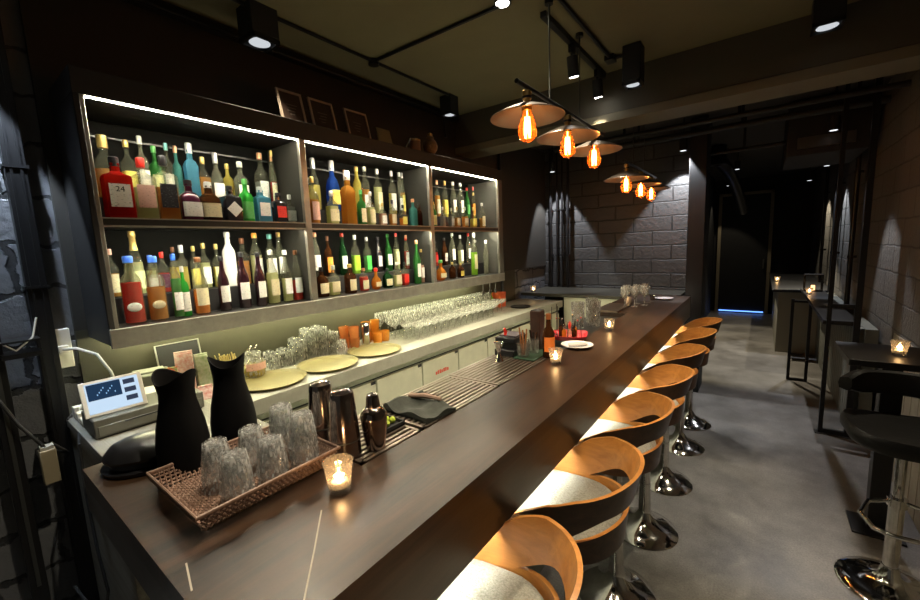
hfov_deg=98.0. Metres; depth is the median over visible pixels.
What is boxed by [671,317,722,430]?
bar stool
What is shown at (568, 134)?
pendant lamp
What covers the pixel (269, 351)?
tumbler
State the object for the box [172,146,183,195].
bottle
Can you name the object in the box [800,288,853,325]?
countertop
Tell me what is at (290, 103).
picture frame
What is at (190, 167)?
bottle
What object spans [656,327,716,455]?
bar stool
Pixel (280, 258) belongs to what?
bottle
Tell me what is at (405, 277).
bottle
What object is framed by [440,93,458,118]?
spotlight
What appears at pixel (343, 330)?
cup
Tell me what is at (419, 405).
folded cloth
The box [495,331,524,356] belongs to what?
caddy
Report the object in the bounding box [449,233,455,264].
bottle
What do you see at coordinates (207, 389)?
packet
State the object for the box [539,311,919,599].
floor
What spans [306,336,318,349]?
tumbler
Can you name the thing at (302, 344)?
tumbler
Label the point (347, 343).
cup
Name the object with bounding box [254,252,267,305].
bottle
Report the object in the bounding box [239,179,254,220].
bottle
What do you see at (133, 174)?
bottle
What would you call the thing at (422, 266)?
bottle
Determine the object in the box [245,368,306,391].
serving tray
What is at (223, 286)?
bottle
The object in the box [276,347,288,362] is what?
tumbler
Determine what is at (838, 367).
wall
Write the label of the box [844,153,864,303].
pipe
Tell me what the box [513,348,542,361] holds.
mat
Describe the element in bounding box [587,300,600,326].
glass
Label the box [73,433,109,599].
cable
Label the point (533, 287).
candle holder
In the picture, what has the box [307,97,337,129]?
picture frame
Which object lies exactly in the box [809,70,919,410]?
wall
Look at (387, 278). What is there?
bottle
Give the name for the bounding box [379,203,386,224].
bottle
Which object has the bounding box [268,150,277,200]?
bottle
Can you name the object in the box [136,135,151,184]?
bottle
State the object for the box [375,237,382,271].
bottle
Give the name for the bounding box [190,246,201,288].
bottle
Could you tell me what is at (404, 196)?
bottle
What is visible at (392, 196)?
bottle
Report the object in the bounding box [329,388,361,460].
cocktail shaker
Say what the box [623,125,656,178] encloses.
rail
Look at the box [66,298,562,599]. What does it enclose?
countertop
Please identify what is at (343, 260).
bottle
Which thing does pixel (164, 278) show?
bottle
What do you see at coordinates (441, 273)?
bottle
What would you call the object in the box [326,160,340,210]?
bottle
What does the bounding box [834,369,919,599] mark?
stool
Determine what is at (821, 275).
lantern
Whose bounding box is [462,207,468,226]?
bottle
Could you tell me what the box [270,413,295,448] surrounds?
tumbler
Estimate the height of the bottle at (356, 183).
0.319 m
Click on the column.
(700, 145)
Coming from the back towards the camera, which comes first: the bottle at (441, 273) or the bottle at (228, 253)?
the bottle at (441, 273)
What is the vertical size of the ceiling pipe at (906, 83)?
0.292 m
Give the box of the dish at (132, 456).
[100,430,157,478]
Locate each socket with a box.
[55,328,74,367]
[522,89,531,111]
[563,114,571,132]
[623,164,629,170]
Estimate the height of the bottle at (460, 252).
0.273 m
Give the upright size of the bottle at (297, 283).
0.288 m
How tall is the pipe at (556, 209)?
1.770 m
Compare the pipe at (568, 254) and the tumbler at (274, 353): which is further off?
the pipe at (568, 254)
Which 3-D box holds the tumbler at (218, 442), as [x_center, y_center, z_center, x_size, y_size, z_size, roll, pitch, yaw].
[-0.625,0.404,1.026,0.079,0.092,0.079,-1,8,11]
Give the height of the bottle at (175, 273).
0.215 m
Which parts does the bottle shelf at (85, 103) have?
panel, post, rod, panel, edge trim, post, rod, post, rod, panel, post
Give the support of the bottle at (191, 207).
on the bottle shelf at (85, 103)
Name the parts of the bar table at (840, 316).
leg, foot rail, rail, leg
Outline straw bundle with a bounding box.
[214,352,235,360]
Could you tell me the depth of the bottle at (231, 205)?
1.97 m
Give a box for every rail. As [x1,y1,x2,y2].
[514,0,604,136]
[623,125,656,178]
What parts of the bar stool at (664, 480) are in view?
backrest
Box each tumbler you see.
[201,437,229,482]
[202,449,233,493]
[219,448,254,495]
[220,460,253,504]
[238,424,263,465]
[239,434,266,476]
[256,433,287,478]
[258,446,288,484]
[263,350,275,367]
[269,351,282,368]
[269,402,295,436]
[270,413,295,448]
[271,423,298,457]
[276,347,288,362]
[282,349,295,365]
[287,337,298,350]
[288,344,300,358]
[289,409,316,449]
[289,421,316,460]
[290,432,317,469]
[294,338,306,353]
[295,345,307,362]
[299,327,309,342]
[300,342,311,357]
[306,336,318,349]
[307,328,317,344]
[307,343,318,358]
[310,325,320,340]
[317,326,328,341]
[318,333,328,348]
[319,340,329,354]
[328,330,338,343]
[329,338,340,351]
[337,339,347,352]
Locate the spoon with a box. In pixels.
[557,306,557,336]
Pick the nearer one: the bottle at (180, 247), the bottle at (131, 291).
the bottle at (131, 291)
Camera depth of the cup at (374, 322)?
2.98 m
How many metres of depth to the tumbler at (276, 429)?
1.16 m
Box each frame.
[153,338,200,386]
[275,87,306,122]
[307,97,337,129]
[343,108,370,137]
[814,77,883,439]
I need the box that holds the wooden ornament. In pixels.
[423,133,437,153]
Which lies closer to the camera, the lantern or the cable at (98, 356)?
the cable at (98, 356)
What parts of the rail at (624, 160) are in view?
rod, rail, rod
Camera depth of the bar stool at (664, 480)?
2.80 m
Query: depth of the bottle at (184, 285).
1.85 m
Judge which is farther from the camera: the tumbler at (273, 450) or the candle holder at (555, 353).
the candle holder at (555, 353)
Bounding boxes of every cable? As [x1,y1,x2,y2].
[0,399,68,453]
[62,347,114,376]
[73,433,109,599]
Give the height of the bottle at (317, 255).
0.290 m
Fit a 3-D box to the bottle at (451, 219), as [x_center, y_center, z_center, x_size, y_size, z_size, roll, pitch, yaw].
[-0.073,-0.697,3.400,0.047,0.166,0.045,3,9,33]
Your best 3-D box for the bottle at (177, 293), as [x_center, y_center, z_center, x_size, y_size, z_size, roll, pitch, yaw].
[-1.291,-0.064,1.820,0.041,0.288,0.040,3,9,36]
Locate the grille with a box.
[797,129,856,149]
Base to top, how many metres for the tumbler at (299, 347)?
0.094 m
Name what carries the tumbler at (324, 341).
on the countertop at (419, 362)
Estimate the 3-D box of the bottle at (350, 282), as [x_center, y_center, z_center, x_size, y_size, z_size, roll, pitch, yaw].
[-0.711,-0.139,2.589,0.076,0.188,0.074,1,8,26]
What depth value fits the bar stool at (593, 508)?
1.39 m
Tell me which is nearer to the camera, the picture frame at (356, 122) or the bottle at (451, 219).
the picture frame at (356, 122)
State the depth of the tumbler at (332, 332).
2.66 m
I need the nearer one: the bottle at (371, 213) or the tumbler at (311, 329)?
the tumbler at (311, 329)
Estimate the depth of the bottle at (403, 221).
2.94 m
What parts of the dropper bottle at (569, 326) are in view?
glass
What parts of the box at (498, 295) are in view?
lid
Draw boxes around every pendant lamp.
[490,88,564,138]
[536,114,599,154]
[567,137,622,165]
[604,163,649,190]
[620,171,661,195]
[632,177,670,198]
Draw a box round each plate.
[561,340,592,348]
[655,297,672,299]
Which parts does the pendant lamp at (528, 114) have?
lamp shade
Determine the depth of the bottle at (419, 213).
3.07 m
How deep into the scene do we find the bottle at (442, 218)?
3.31 m
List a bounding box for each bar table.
[786,288,853,381]
[834,341,919,546]
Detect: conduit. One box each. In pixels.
[133,0,446,137]
[231,0,499,95]
[557,0,621,64]
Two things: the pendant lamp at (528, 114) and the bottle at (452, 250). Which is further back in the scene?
the bottle at (452, 250)
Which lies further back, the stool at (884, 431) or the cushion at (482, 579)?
the stool at (884, 431)
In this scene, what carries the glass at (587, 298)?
on the countertop at (414, 516)
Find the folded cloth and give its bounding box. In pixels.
[383,390,455,423]
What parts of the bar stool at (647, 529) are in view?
backrest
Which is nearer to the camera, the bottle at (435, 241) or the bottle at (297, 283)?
the bottle at (297, 283)
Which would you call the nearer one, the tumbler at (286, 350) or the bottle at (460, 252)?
the tumbler at (286, 350)
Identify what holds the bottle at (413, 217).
on the bottle shelf at (85, 103)
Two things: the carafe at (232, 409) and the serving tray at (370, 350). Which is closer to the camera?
the carafe at (232, 409)
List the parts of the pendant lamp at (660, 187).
lamp shade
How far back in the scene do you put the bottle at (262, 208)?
2.09 m
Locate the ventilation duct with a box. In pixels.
[711,145,748,214]
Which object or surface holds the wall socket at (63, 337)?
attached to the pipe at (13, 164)
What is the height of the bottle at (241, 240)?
0.257 m
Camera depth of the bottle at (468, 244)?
3.88 m
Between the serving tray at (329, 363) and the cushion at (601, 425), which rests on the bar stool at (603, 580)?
the cushion at (601, 425)
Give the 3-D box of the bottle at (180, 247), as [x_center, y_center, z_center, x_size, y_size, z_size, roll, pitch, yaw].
[-1.377,-0.160,1.988,0.040,0.224,0.040,3,9,34]
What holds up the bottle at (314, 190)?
on the bottle shelf at (85, 103)
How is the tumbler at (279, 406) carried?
on the tumbler at (279, 417)
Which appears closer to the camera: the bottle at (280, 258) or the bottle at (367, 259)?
the bottle at (280, 258)
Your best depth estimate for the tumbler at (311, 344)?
2.54 m
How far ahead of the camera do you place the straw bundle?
2.06 m
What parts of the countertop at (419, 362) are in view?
panel, cash drawer, drawer, drawer, drawer, drawer, rail, drawer, drawer, drawer, drawer, drawer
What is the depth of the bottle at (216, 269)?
2.10 m
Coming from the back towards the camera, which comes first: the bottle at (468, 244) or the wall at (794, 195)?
the wall at (794, 195)
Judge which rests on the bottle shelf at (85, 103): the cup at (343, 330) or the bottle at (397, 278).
the bottle at (397, 278)
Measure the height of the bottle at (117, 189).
0.254 m
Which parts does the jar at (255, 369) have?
glass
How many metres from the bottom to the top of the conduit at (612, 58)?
0.032 m
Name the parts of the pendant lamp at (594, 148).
lamp shade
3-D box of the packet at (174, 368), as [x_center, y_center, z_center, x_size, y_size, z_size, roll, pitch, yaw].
[-1.375,0.398,1.917,0.052,0.148,0.054,-9,10,-42]
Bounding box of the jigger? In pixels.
[494,341,503,361]
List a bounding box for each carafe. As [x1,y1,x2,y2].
[151,368,210,480]
[207,352,257,449]
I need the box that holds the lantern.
[803,274,823,291]
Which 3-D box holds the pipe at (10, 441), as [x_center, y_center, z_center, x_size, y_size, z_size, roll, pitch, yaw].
[-1.807,0.117,1.533,0.066,2.950,0.050,3,9,37]
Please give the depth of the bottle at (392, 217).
2.86 m
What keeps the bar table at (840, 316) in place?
on the floor
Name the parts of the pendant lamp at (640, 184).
lamp shade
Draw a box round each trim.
[121,0,457,121]
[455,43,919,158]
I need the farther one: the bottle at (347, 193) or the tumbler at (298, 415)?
the bottle at (347, 193)
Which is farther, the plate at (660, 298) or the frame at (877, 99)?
the plate at (660, 298)
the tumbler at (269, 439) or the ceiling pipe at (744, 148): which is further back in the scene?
the ceiling pipe at (744, 148)
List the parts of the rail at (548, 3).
rod, rail, rod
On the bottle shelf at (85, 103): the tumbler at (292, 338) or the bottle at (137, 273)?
the bottle at (137, 273)
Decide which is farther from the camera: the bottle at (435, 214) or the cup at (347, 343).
the bottle at (435, 214)
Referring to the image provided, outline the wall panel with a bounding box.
[892,333,919,533]
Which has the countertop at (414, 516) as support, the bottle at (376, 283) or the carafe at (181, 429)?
the carafe at (181, 429)
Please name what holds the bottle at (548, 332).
on the countertop at (414, 516)
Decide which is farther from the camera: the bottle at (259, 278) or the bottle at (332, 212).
the bottle at (332, 212)
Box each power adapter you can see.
[72,404,82,419]
[75,410,82,422]
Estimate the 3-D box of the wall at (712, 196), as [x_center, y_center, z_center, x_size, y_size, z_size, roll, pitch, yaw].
[4.143,-0.902,7.056,0.100,3.050,5.650,3,9,37]
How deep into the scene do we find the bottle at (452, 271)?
3.44 m
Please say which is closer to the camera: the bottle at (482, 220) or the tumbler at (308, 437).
the tumbler at (308, 437)
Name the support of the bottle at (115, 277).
on the bottle shelf at (85, 103)
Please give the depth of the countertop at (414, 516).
1.02 m
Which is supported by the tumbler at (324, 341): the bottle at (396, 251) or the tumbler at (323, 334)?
the tumbler at (323, 334)
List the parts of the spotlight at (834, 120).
stem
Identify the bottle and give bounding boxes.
[95,134,109,196]
[100,156,137,217]
[107,249,121,296]
[121,256,145,322]
[122,139,138,186]
[127,231,146,293]
[133,157,159,218]
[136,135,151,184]
[147,255,158,286]
[147,256,168,319]
[149,145,163,187]
[156,155,181,218]
[158,252,171,291]
[163,143,174,183]
[170,247,180,280]
[170,254,184,315]
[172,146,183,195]
[178,245,190,288]
[179,180,203,219]
[179,266,191,315]
[182,142,201,195]
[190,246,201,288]
[193,257,209,313]
[199,157,211,193]
[200,182,222,219]
[200,243,212,287]
[211,152,225,197]
[213,244,218,286]
[217,256,231,310]
[219,186,243,220]
[222,232,237,285]
[223,164,234,194]
[234,161,249,195]
[237,252,251,307]
[238,238,250,282]
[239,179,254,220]
[251,233,263,282]
[253,187,272,221]
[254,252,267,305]
[255,152,269,197]
[266,234,277,272]
[266,250,280,302]
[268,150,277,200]
[269,156,276,201]
[271,193,288,221]
[276,232,278,278]
[277,232,285,280]
[282,250,292,300]
[287,195,296,221]
[292,250,302,299]
[309,157,320,209]
[309,177,320,222]
[312,232,321,277]
[316,267,329,296]
[324,236,333,276]
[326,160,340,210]
[326,191,339,222]
[329,265,340,294]
[339,233,347,274]
[340,170,357,223]
[344,264,356,293]
[352,235,360,273]
[353,166,360,210]
[357,190,366,223]
[360,268,368,290]
[362,166,370,211]
[364,237,371,271]
[367,192,375,223]
[371,268,381,289]
[374,169,383,212]
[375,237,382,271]
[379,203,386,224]
[383,268,392,287]
[385,234,392,270]
[389,171,396,213]
[389,200,396,224]
[394,233,399,268]
[394,262,401,285]
[397,172,403,213]
[400,205,407,224]
[401,173,405,214]
[401,262,408,284]
[404,235,409,268]
[409,199,417,225]
[413,240,421,283]
[417,203,422,225]
[420,249,424,281]
[433,202,436,225]
[435,180,440,216]
[435,241,437,265]
[436,260,446,279]
[440,207,445,225]
[441,238,447,265]
[442,181,448,216]
[449,208,454,226]
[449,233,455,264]
[449,262,455,278]
[450,181,456,216]
[455,207,460,226]
[457,183,463,217]
[457,263,463,277]
[458,235,463,262]
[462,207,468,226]
[465,188,469,217]
[466,233,470,262]
[470,207,476,226]
[471,233,477,274]
[472,187,475,217]
[480,203,485,226]
[483,240,488,273]
[488,290,493,308]
[543,313,554,357]
[559,317,562,336]
[562,322,566,336]
[567,321,571,336]
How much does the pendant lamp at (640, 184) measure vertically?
0.244 m
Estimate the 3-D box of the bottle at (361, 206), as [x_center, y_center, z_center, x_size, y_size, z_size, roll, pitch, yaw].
[-0.650,-0.608,2.645,0.058,0.234,0.056,2,9,29]
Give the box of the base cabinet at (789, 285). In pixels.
[769,272,827,354]
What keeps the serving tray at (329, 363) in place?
on the countertop at (419, 362)
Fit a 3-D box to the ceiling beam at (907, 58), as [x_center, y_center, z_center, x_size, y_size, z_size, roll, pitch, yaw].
[1.298,-1.368,3.007,3.210,0.060,0.280,3,9,37]
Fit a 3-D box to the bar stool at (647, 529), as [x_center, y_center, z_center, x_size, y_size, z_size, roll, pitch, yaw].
[1.103,0.879,2.332,0.427,1.000,0.500,3,9,36]
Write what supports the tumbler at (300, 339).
on the tumbler at (299, 347)
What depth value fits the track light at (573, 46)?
2.47 m
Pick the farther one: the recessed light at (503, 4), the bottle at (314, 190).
the bottle at (314, 190)
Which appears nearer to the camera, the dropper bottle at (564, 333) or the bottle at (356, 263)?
the dropper bottle at (564, 333)
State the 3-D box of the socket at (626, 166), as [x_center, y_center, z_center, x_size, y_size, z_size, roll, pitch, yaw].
[1.377,-1.078,3.311,0.047,0.094,0.048,3,9,37]
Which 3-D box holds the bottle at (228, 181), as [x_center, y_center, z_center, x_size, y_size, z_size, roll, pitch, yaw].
[-1.235,-0.612,2.135,0.051,0.221,0.051,3,9,36]
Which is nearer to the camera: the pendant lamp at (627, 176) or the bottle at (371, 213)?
the bottle at (371, 213)
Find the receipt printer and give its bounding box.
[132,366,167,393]
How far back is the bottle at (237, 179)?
2.16 m
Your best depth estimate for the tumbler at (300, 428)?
1.09 m
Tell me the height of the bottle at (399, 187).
0.330 m
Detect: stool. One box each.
[437,515,582,599]
[509,436,644,599]
[576,391,674,599]
[615,364,694,550]
[637,343,706,495]
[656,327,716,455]
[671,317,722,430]
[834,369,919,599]
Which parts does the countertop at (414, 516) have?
drip grate, drip grate, drip grate, panel, drip grate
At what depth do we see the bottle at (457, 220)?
3.47 m
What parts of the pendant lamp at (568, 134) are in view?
lamp shade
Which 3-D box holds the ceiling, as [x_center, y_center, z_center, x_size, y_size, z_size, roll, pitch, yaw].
[2.283,-1.943,4.153,3.700,0.120,13.000,3,9,37]
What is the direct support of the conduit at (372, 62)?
attached to the ceiling
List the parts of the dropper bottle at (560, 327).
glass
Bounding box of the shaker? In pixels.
[360,392,386,450]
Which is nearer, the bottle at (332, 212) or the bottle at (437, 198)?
the bottle at (332, 212)
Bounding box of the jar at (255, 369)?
[244,344,265,377]
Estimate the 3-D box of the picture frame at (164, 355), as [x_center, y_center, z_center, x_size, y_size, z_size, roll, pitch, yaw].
[-1.423,0.336,2.043,0.070,0.243,0.197,3,9,37]
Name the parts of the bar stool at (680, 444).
backrest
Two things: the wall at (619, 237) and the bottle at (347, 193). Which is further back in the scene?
the wall at (619, 237)
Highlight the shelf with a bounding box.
[0,317,43,360]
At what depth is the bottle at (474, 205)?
3.92 m
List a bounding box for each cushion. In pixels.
[437,559,543,599]
[517,470,622,539]
[581,419,656,452]
[616,388,678,405]
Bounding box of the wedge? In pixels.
[389,417,395,422]
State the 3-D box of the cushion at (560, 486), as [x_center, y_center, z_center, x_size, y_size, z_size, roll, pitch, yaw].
[0.387,0.749,1.434,0.363,0.080,0.400,3,9,33]
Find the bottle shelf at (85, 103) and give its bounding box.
[48,64,504,348]
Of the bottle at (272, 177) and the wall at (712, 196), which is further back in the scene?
the wall at (712, 196)
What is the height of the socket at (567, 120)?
0.094 m
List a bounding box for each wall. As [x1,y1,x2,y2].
[0,0,545,599]
[543,127,690,326]
[704,174,716,316]
[711,170,815,313]
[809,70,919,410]
[815,294,878,412]
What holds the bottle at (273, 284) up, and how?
on the bottle shelf at (85, 103)
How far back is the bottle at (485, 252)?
3.85 m
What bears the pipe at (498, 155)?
attached to the wall at (119, 38)
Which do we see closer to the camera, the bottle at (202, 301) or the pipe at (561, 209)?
the bottle at (202, 301)
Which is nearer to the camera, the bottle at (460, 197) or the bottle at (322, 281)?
the bottle at (322, 281)
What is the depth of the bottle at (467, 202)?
3.85 m
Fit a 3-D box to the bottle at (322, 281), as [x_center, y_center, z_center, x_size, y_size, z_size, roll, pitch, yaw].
[-0.842,-0.110,2.440,0.069,0.181,0.067,3,9,35]
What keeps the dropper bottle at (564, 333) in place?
in the tray at (584, 333)
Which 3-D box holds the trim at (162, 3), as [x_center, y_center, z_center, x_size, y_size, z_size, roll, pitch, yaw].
[-1.001,-1.512,2.537,0.060,0.050,3.200,3,9,37]
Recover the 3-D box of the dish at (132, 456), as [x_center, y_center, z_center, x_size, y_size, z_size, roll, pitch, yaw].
[-0.943,0.446,1.198,0.207,0.078,0.207,3,9,37]
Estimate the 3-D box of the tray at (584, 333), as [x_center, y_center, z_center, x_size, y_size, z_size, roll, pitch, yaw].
[0.696,0.226,2.545,0.220,0.030,0.220,0,8,20]
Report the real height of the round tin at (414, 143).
0.108 m
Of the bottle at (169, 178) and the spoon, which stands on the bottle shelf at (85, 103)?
the bottle at (169, 178)
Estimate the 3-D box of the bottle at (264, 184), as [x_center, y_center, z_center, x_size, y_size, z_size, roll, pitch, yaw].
[-1.125,-0.676,2.268,0.072,0.304,0.070,1,8,26]
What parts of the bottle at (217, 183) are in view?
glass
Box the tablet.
[77,371,147,419]
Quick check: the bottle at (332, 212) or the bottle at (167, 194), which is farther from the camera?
the bottle at (332, 212)
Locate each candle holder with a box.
[322,453,352,495]
[530,285,535,291]
[548,347,562,364]
[604,318,614,330]
[806,287,813,293]
[890,339,910,356]
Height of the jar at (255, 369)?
0.178 m
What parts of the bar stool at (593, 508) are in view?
backrest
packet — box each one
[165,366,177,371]
[173,350,196,388]
[193,352,212,385]
[197,383,212,399]
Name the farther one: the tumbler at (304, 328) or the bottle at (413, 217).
the bottle at (413, 217)
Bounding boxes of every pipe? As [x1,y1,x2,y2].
[0,19,99,599]
[0,337,51,599]
[497,153,503,291]
[549,153,553,286]
[554,79,911,151]
[555,152,559,286]
[560,151,564,286]
[566,150,570,286]
[618,94,891,148]
[710,117,785,155]
[818,166,829,281]
[827,164,838,292]
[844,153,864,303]
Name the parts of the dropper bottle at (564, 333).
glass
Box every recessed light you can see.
[494,0,510,8]
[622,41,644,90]
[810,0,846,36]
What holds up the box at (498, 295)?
on the countertop at (419, 362)
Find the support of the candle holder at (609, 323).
on the countertop at (414, 516)
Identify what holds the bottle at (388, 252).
on the bottle shelf at (85, 103)
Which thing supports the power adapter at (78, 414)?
on the countertop at (419, 362)
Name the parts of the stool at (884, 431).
backrest, seat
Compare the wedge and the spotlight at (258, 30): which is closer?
the wedge
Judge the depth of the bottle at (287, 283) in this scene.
2.24 m
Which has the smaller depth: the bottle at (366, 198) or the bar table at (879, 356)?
the bar table at (879, 356)
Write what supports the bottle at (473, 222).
on the bottle shelf at (85, 103)
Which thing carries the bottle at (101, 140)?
on the bottle shelf at (85, 103)
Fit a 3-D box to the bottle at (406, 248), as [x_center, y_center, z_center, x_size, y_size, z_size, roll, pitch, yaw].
[-0.430,-0.385,3.216,0.041,0.273,0.040,3,9,35]
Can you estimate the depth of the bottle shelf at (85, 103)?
2.10 m
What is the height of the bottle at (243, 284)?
0.287 m
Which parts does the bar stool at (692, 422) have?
backrest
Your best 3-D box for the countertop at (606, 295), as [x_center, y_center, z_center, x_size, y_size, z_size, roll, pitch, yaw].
[1.698,0.456,4.872,1.730,1.125,0.740,3,9,37]
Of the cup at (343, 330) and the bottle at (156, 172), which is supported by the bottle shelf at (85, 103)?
the bottle at (156, 172)
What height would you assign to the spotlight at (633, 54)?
0.240 m
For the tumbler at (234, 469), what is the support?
in the wicker tray at (209, 515)
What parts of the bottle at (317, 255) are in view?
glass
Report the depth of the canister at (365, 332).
2.80 m
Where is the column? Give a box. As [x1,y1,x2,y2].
[684,116,711,392]
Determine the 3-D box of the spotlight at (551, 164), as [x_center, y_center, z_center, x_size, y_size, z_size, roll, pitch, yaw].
[1.166,-1.800,5.061,0.075,0.351,0.076,3,9,37]
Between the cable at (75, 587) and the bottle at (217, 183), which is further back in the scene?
the bottle at (217, 183)
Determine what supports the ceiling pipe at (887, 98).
hanging from the ceiling
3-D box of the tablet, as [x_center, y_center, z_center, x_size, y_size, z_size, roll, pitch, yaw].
[-1.383,0.373,1.595,0.076,0.130,0.193,3,9,37]
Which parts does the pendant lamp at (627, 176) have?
lamp shade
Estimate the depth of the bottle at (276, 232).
2.37 m
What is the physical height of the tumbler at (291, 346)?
0.094 m
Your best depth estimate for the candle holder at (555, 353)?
1.99 m
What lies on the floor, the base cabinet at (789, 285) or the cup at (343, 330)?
the base cabinet at (789, 285)
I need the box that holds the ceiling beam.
[455,0,919,147]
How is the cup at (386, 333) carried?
on the countertop at (419, 362)
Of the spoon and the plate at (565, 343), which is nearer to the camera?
the plate at (565, 343)
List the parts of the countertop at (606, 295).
panel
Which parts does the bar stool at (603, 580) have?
backrest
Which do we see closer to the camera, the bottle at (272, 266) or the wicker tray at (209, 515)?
the wicker tray at (209, 515)
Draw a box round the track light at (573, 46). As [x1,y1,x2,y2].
[540,10,605,98]
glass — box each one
[389,314,398,338]
[413,309,422,332]
[571,301,584,328]
[585,297,597,322]
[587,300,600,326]
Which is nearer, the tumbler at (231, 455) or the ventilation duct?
the tumbler at (231, 455)
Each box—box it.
[35,442,61,484]
[492,291,505,307]
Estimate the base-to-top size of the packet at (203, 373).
0.178 m
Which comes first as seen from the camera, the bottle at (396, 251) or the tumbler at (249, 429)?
the tumbler at (249, 429)
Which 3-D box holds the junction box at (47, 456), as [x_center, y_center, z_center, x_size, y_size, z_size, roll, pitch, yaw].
[-1.723,0.659,1.665,0.194,0.155,0.048,3,9,37]
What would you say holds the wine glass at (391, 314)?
on the countertop at (419, 362)
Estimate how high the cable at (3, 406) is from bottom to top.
0.358 m
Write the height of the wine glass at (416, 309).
0.185 m
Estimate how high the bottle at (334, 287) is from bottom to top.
0.189 m
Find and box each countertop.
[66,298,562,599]
[66,402,210,462]
[82,294,690,599]
[521,287,684,325]
[769,272,827,292]
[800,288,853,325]
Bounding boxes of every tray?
[146,422,340,530]
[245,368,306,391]
[296,355,357,372]
[347,343,400,357]
[386,415,404,433]
[510,305,529,307]
[554,329,587,340]
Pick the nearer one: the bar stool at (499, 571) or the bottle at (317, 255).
the bar stool at (499, 571)
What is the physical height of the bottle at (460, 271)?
0.128 m
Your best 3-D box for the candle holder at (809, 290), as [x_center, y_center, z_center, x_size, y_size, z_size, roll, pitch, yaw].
[4.214,-0.109,4.823,0.076,0.079,0.076,3,9,37]
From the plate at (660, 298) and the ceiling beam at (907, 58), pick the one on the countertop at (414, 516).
the plate at (660, 298)
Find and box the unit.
[782,93,873,169]
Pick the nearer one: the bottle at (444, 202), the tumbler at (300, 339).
the tumbler at (300, 339)
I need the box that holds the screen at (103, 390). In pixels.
[85,379,122,401]
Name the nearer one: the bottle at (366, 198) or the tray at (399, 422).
the tray at (399, 422)
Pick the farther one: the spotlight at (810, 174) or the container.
the spotlight at (810, 174)
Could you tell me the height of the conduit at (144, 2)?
0.212 m
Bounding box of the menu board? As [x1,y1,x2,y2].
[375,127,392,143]
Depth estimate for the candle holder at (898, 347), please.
2.15 m
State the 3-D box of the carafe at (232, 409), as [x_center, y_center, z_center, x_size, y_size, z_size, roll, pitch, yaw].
[-0.720,0.317,1.261,0.130,0.298,0.130,-6,8,-26]
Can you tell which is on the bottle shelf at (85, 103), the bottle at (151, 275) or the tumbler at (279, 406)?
the bottle at (151, 275)
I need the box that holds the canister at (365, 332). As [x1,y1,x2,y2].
[360,322,369,344]
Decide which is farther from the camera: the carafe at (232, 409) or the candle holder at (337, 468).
the carafe at (232, 409)
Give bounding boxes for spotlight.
[236,0,279,53]
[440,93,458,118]
[549,146,554,171]
[679,118,687,151]
[734,152,740,169]
[806,167,812,180]
[828,86,840,131]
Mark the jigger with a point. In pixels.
(498, 344)
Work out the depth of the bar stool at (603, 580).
1.93 m
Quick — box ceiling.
[163,0,894,180]
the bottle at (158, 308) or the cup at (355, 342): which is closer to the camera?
the bottle at (158, 308)
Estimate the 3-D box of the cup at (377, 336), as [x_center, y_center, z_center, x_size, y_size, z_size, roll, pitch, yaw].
[-0.597,0.273,2.900,0.074,0.076,0.074,3,9,37]
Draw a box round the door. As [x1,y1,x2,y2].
[714,189,774,314]
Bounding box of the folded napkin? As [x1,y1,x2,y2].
[568,341,587,345]
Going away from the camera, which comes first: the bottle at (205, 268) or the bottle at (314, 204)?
the bottle at (205, 268)
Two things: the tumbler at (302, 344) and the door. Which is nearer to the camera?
the tumbler at (302, 344)
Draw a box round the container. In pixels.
[530,309,544,349]
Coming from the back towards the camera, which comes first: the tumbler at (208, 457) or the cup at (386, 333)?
the cup at (386, 333)
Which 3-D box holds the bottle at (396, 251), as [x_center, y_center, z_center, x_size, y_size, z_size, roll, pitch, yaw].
[-0.498,-0.379,3.135,0.049,0.288,0.047,3,9,35]
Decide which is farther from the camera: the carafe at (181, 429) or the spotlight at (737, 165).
the spotlight at (737, 165)
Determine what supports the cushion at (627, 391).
on the bar stool at (647, 529)
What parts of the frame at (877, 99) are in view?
foot rail, foot plate, post, rail, post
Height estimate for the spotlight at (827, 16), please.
0.160 m
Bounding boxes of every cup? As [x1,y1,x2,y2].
[338,326,348,337]
[339,337,349,348]
[348,326,358,338]
[349,337,359,347]
[360,321,370,331]
[360,417,386,450]
[369,319,378,329]
[372,332,382,342]
[380,329,389,340]
[517,327,528,356]
[527,330,538,353]

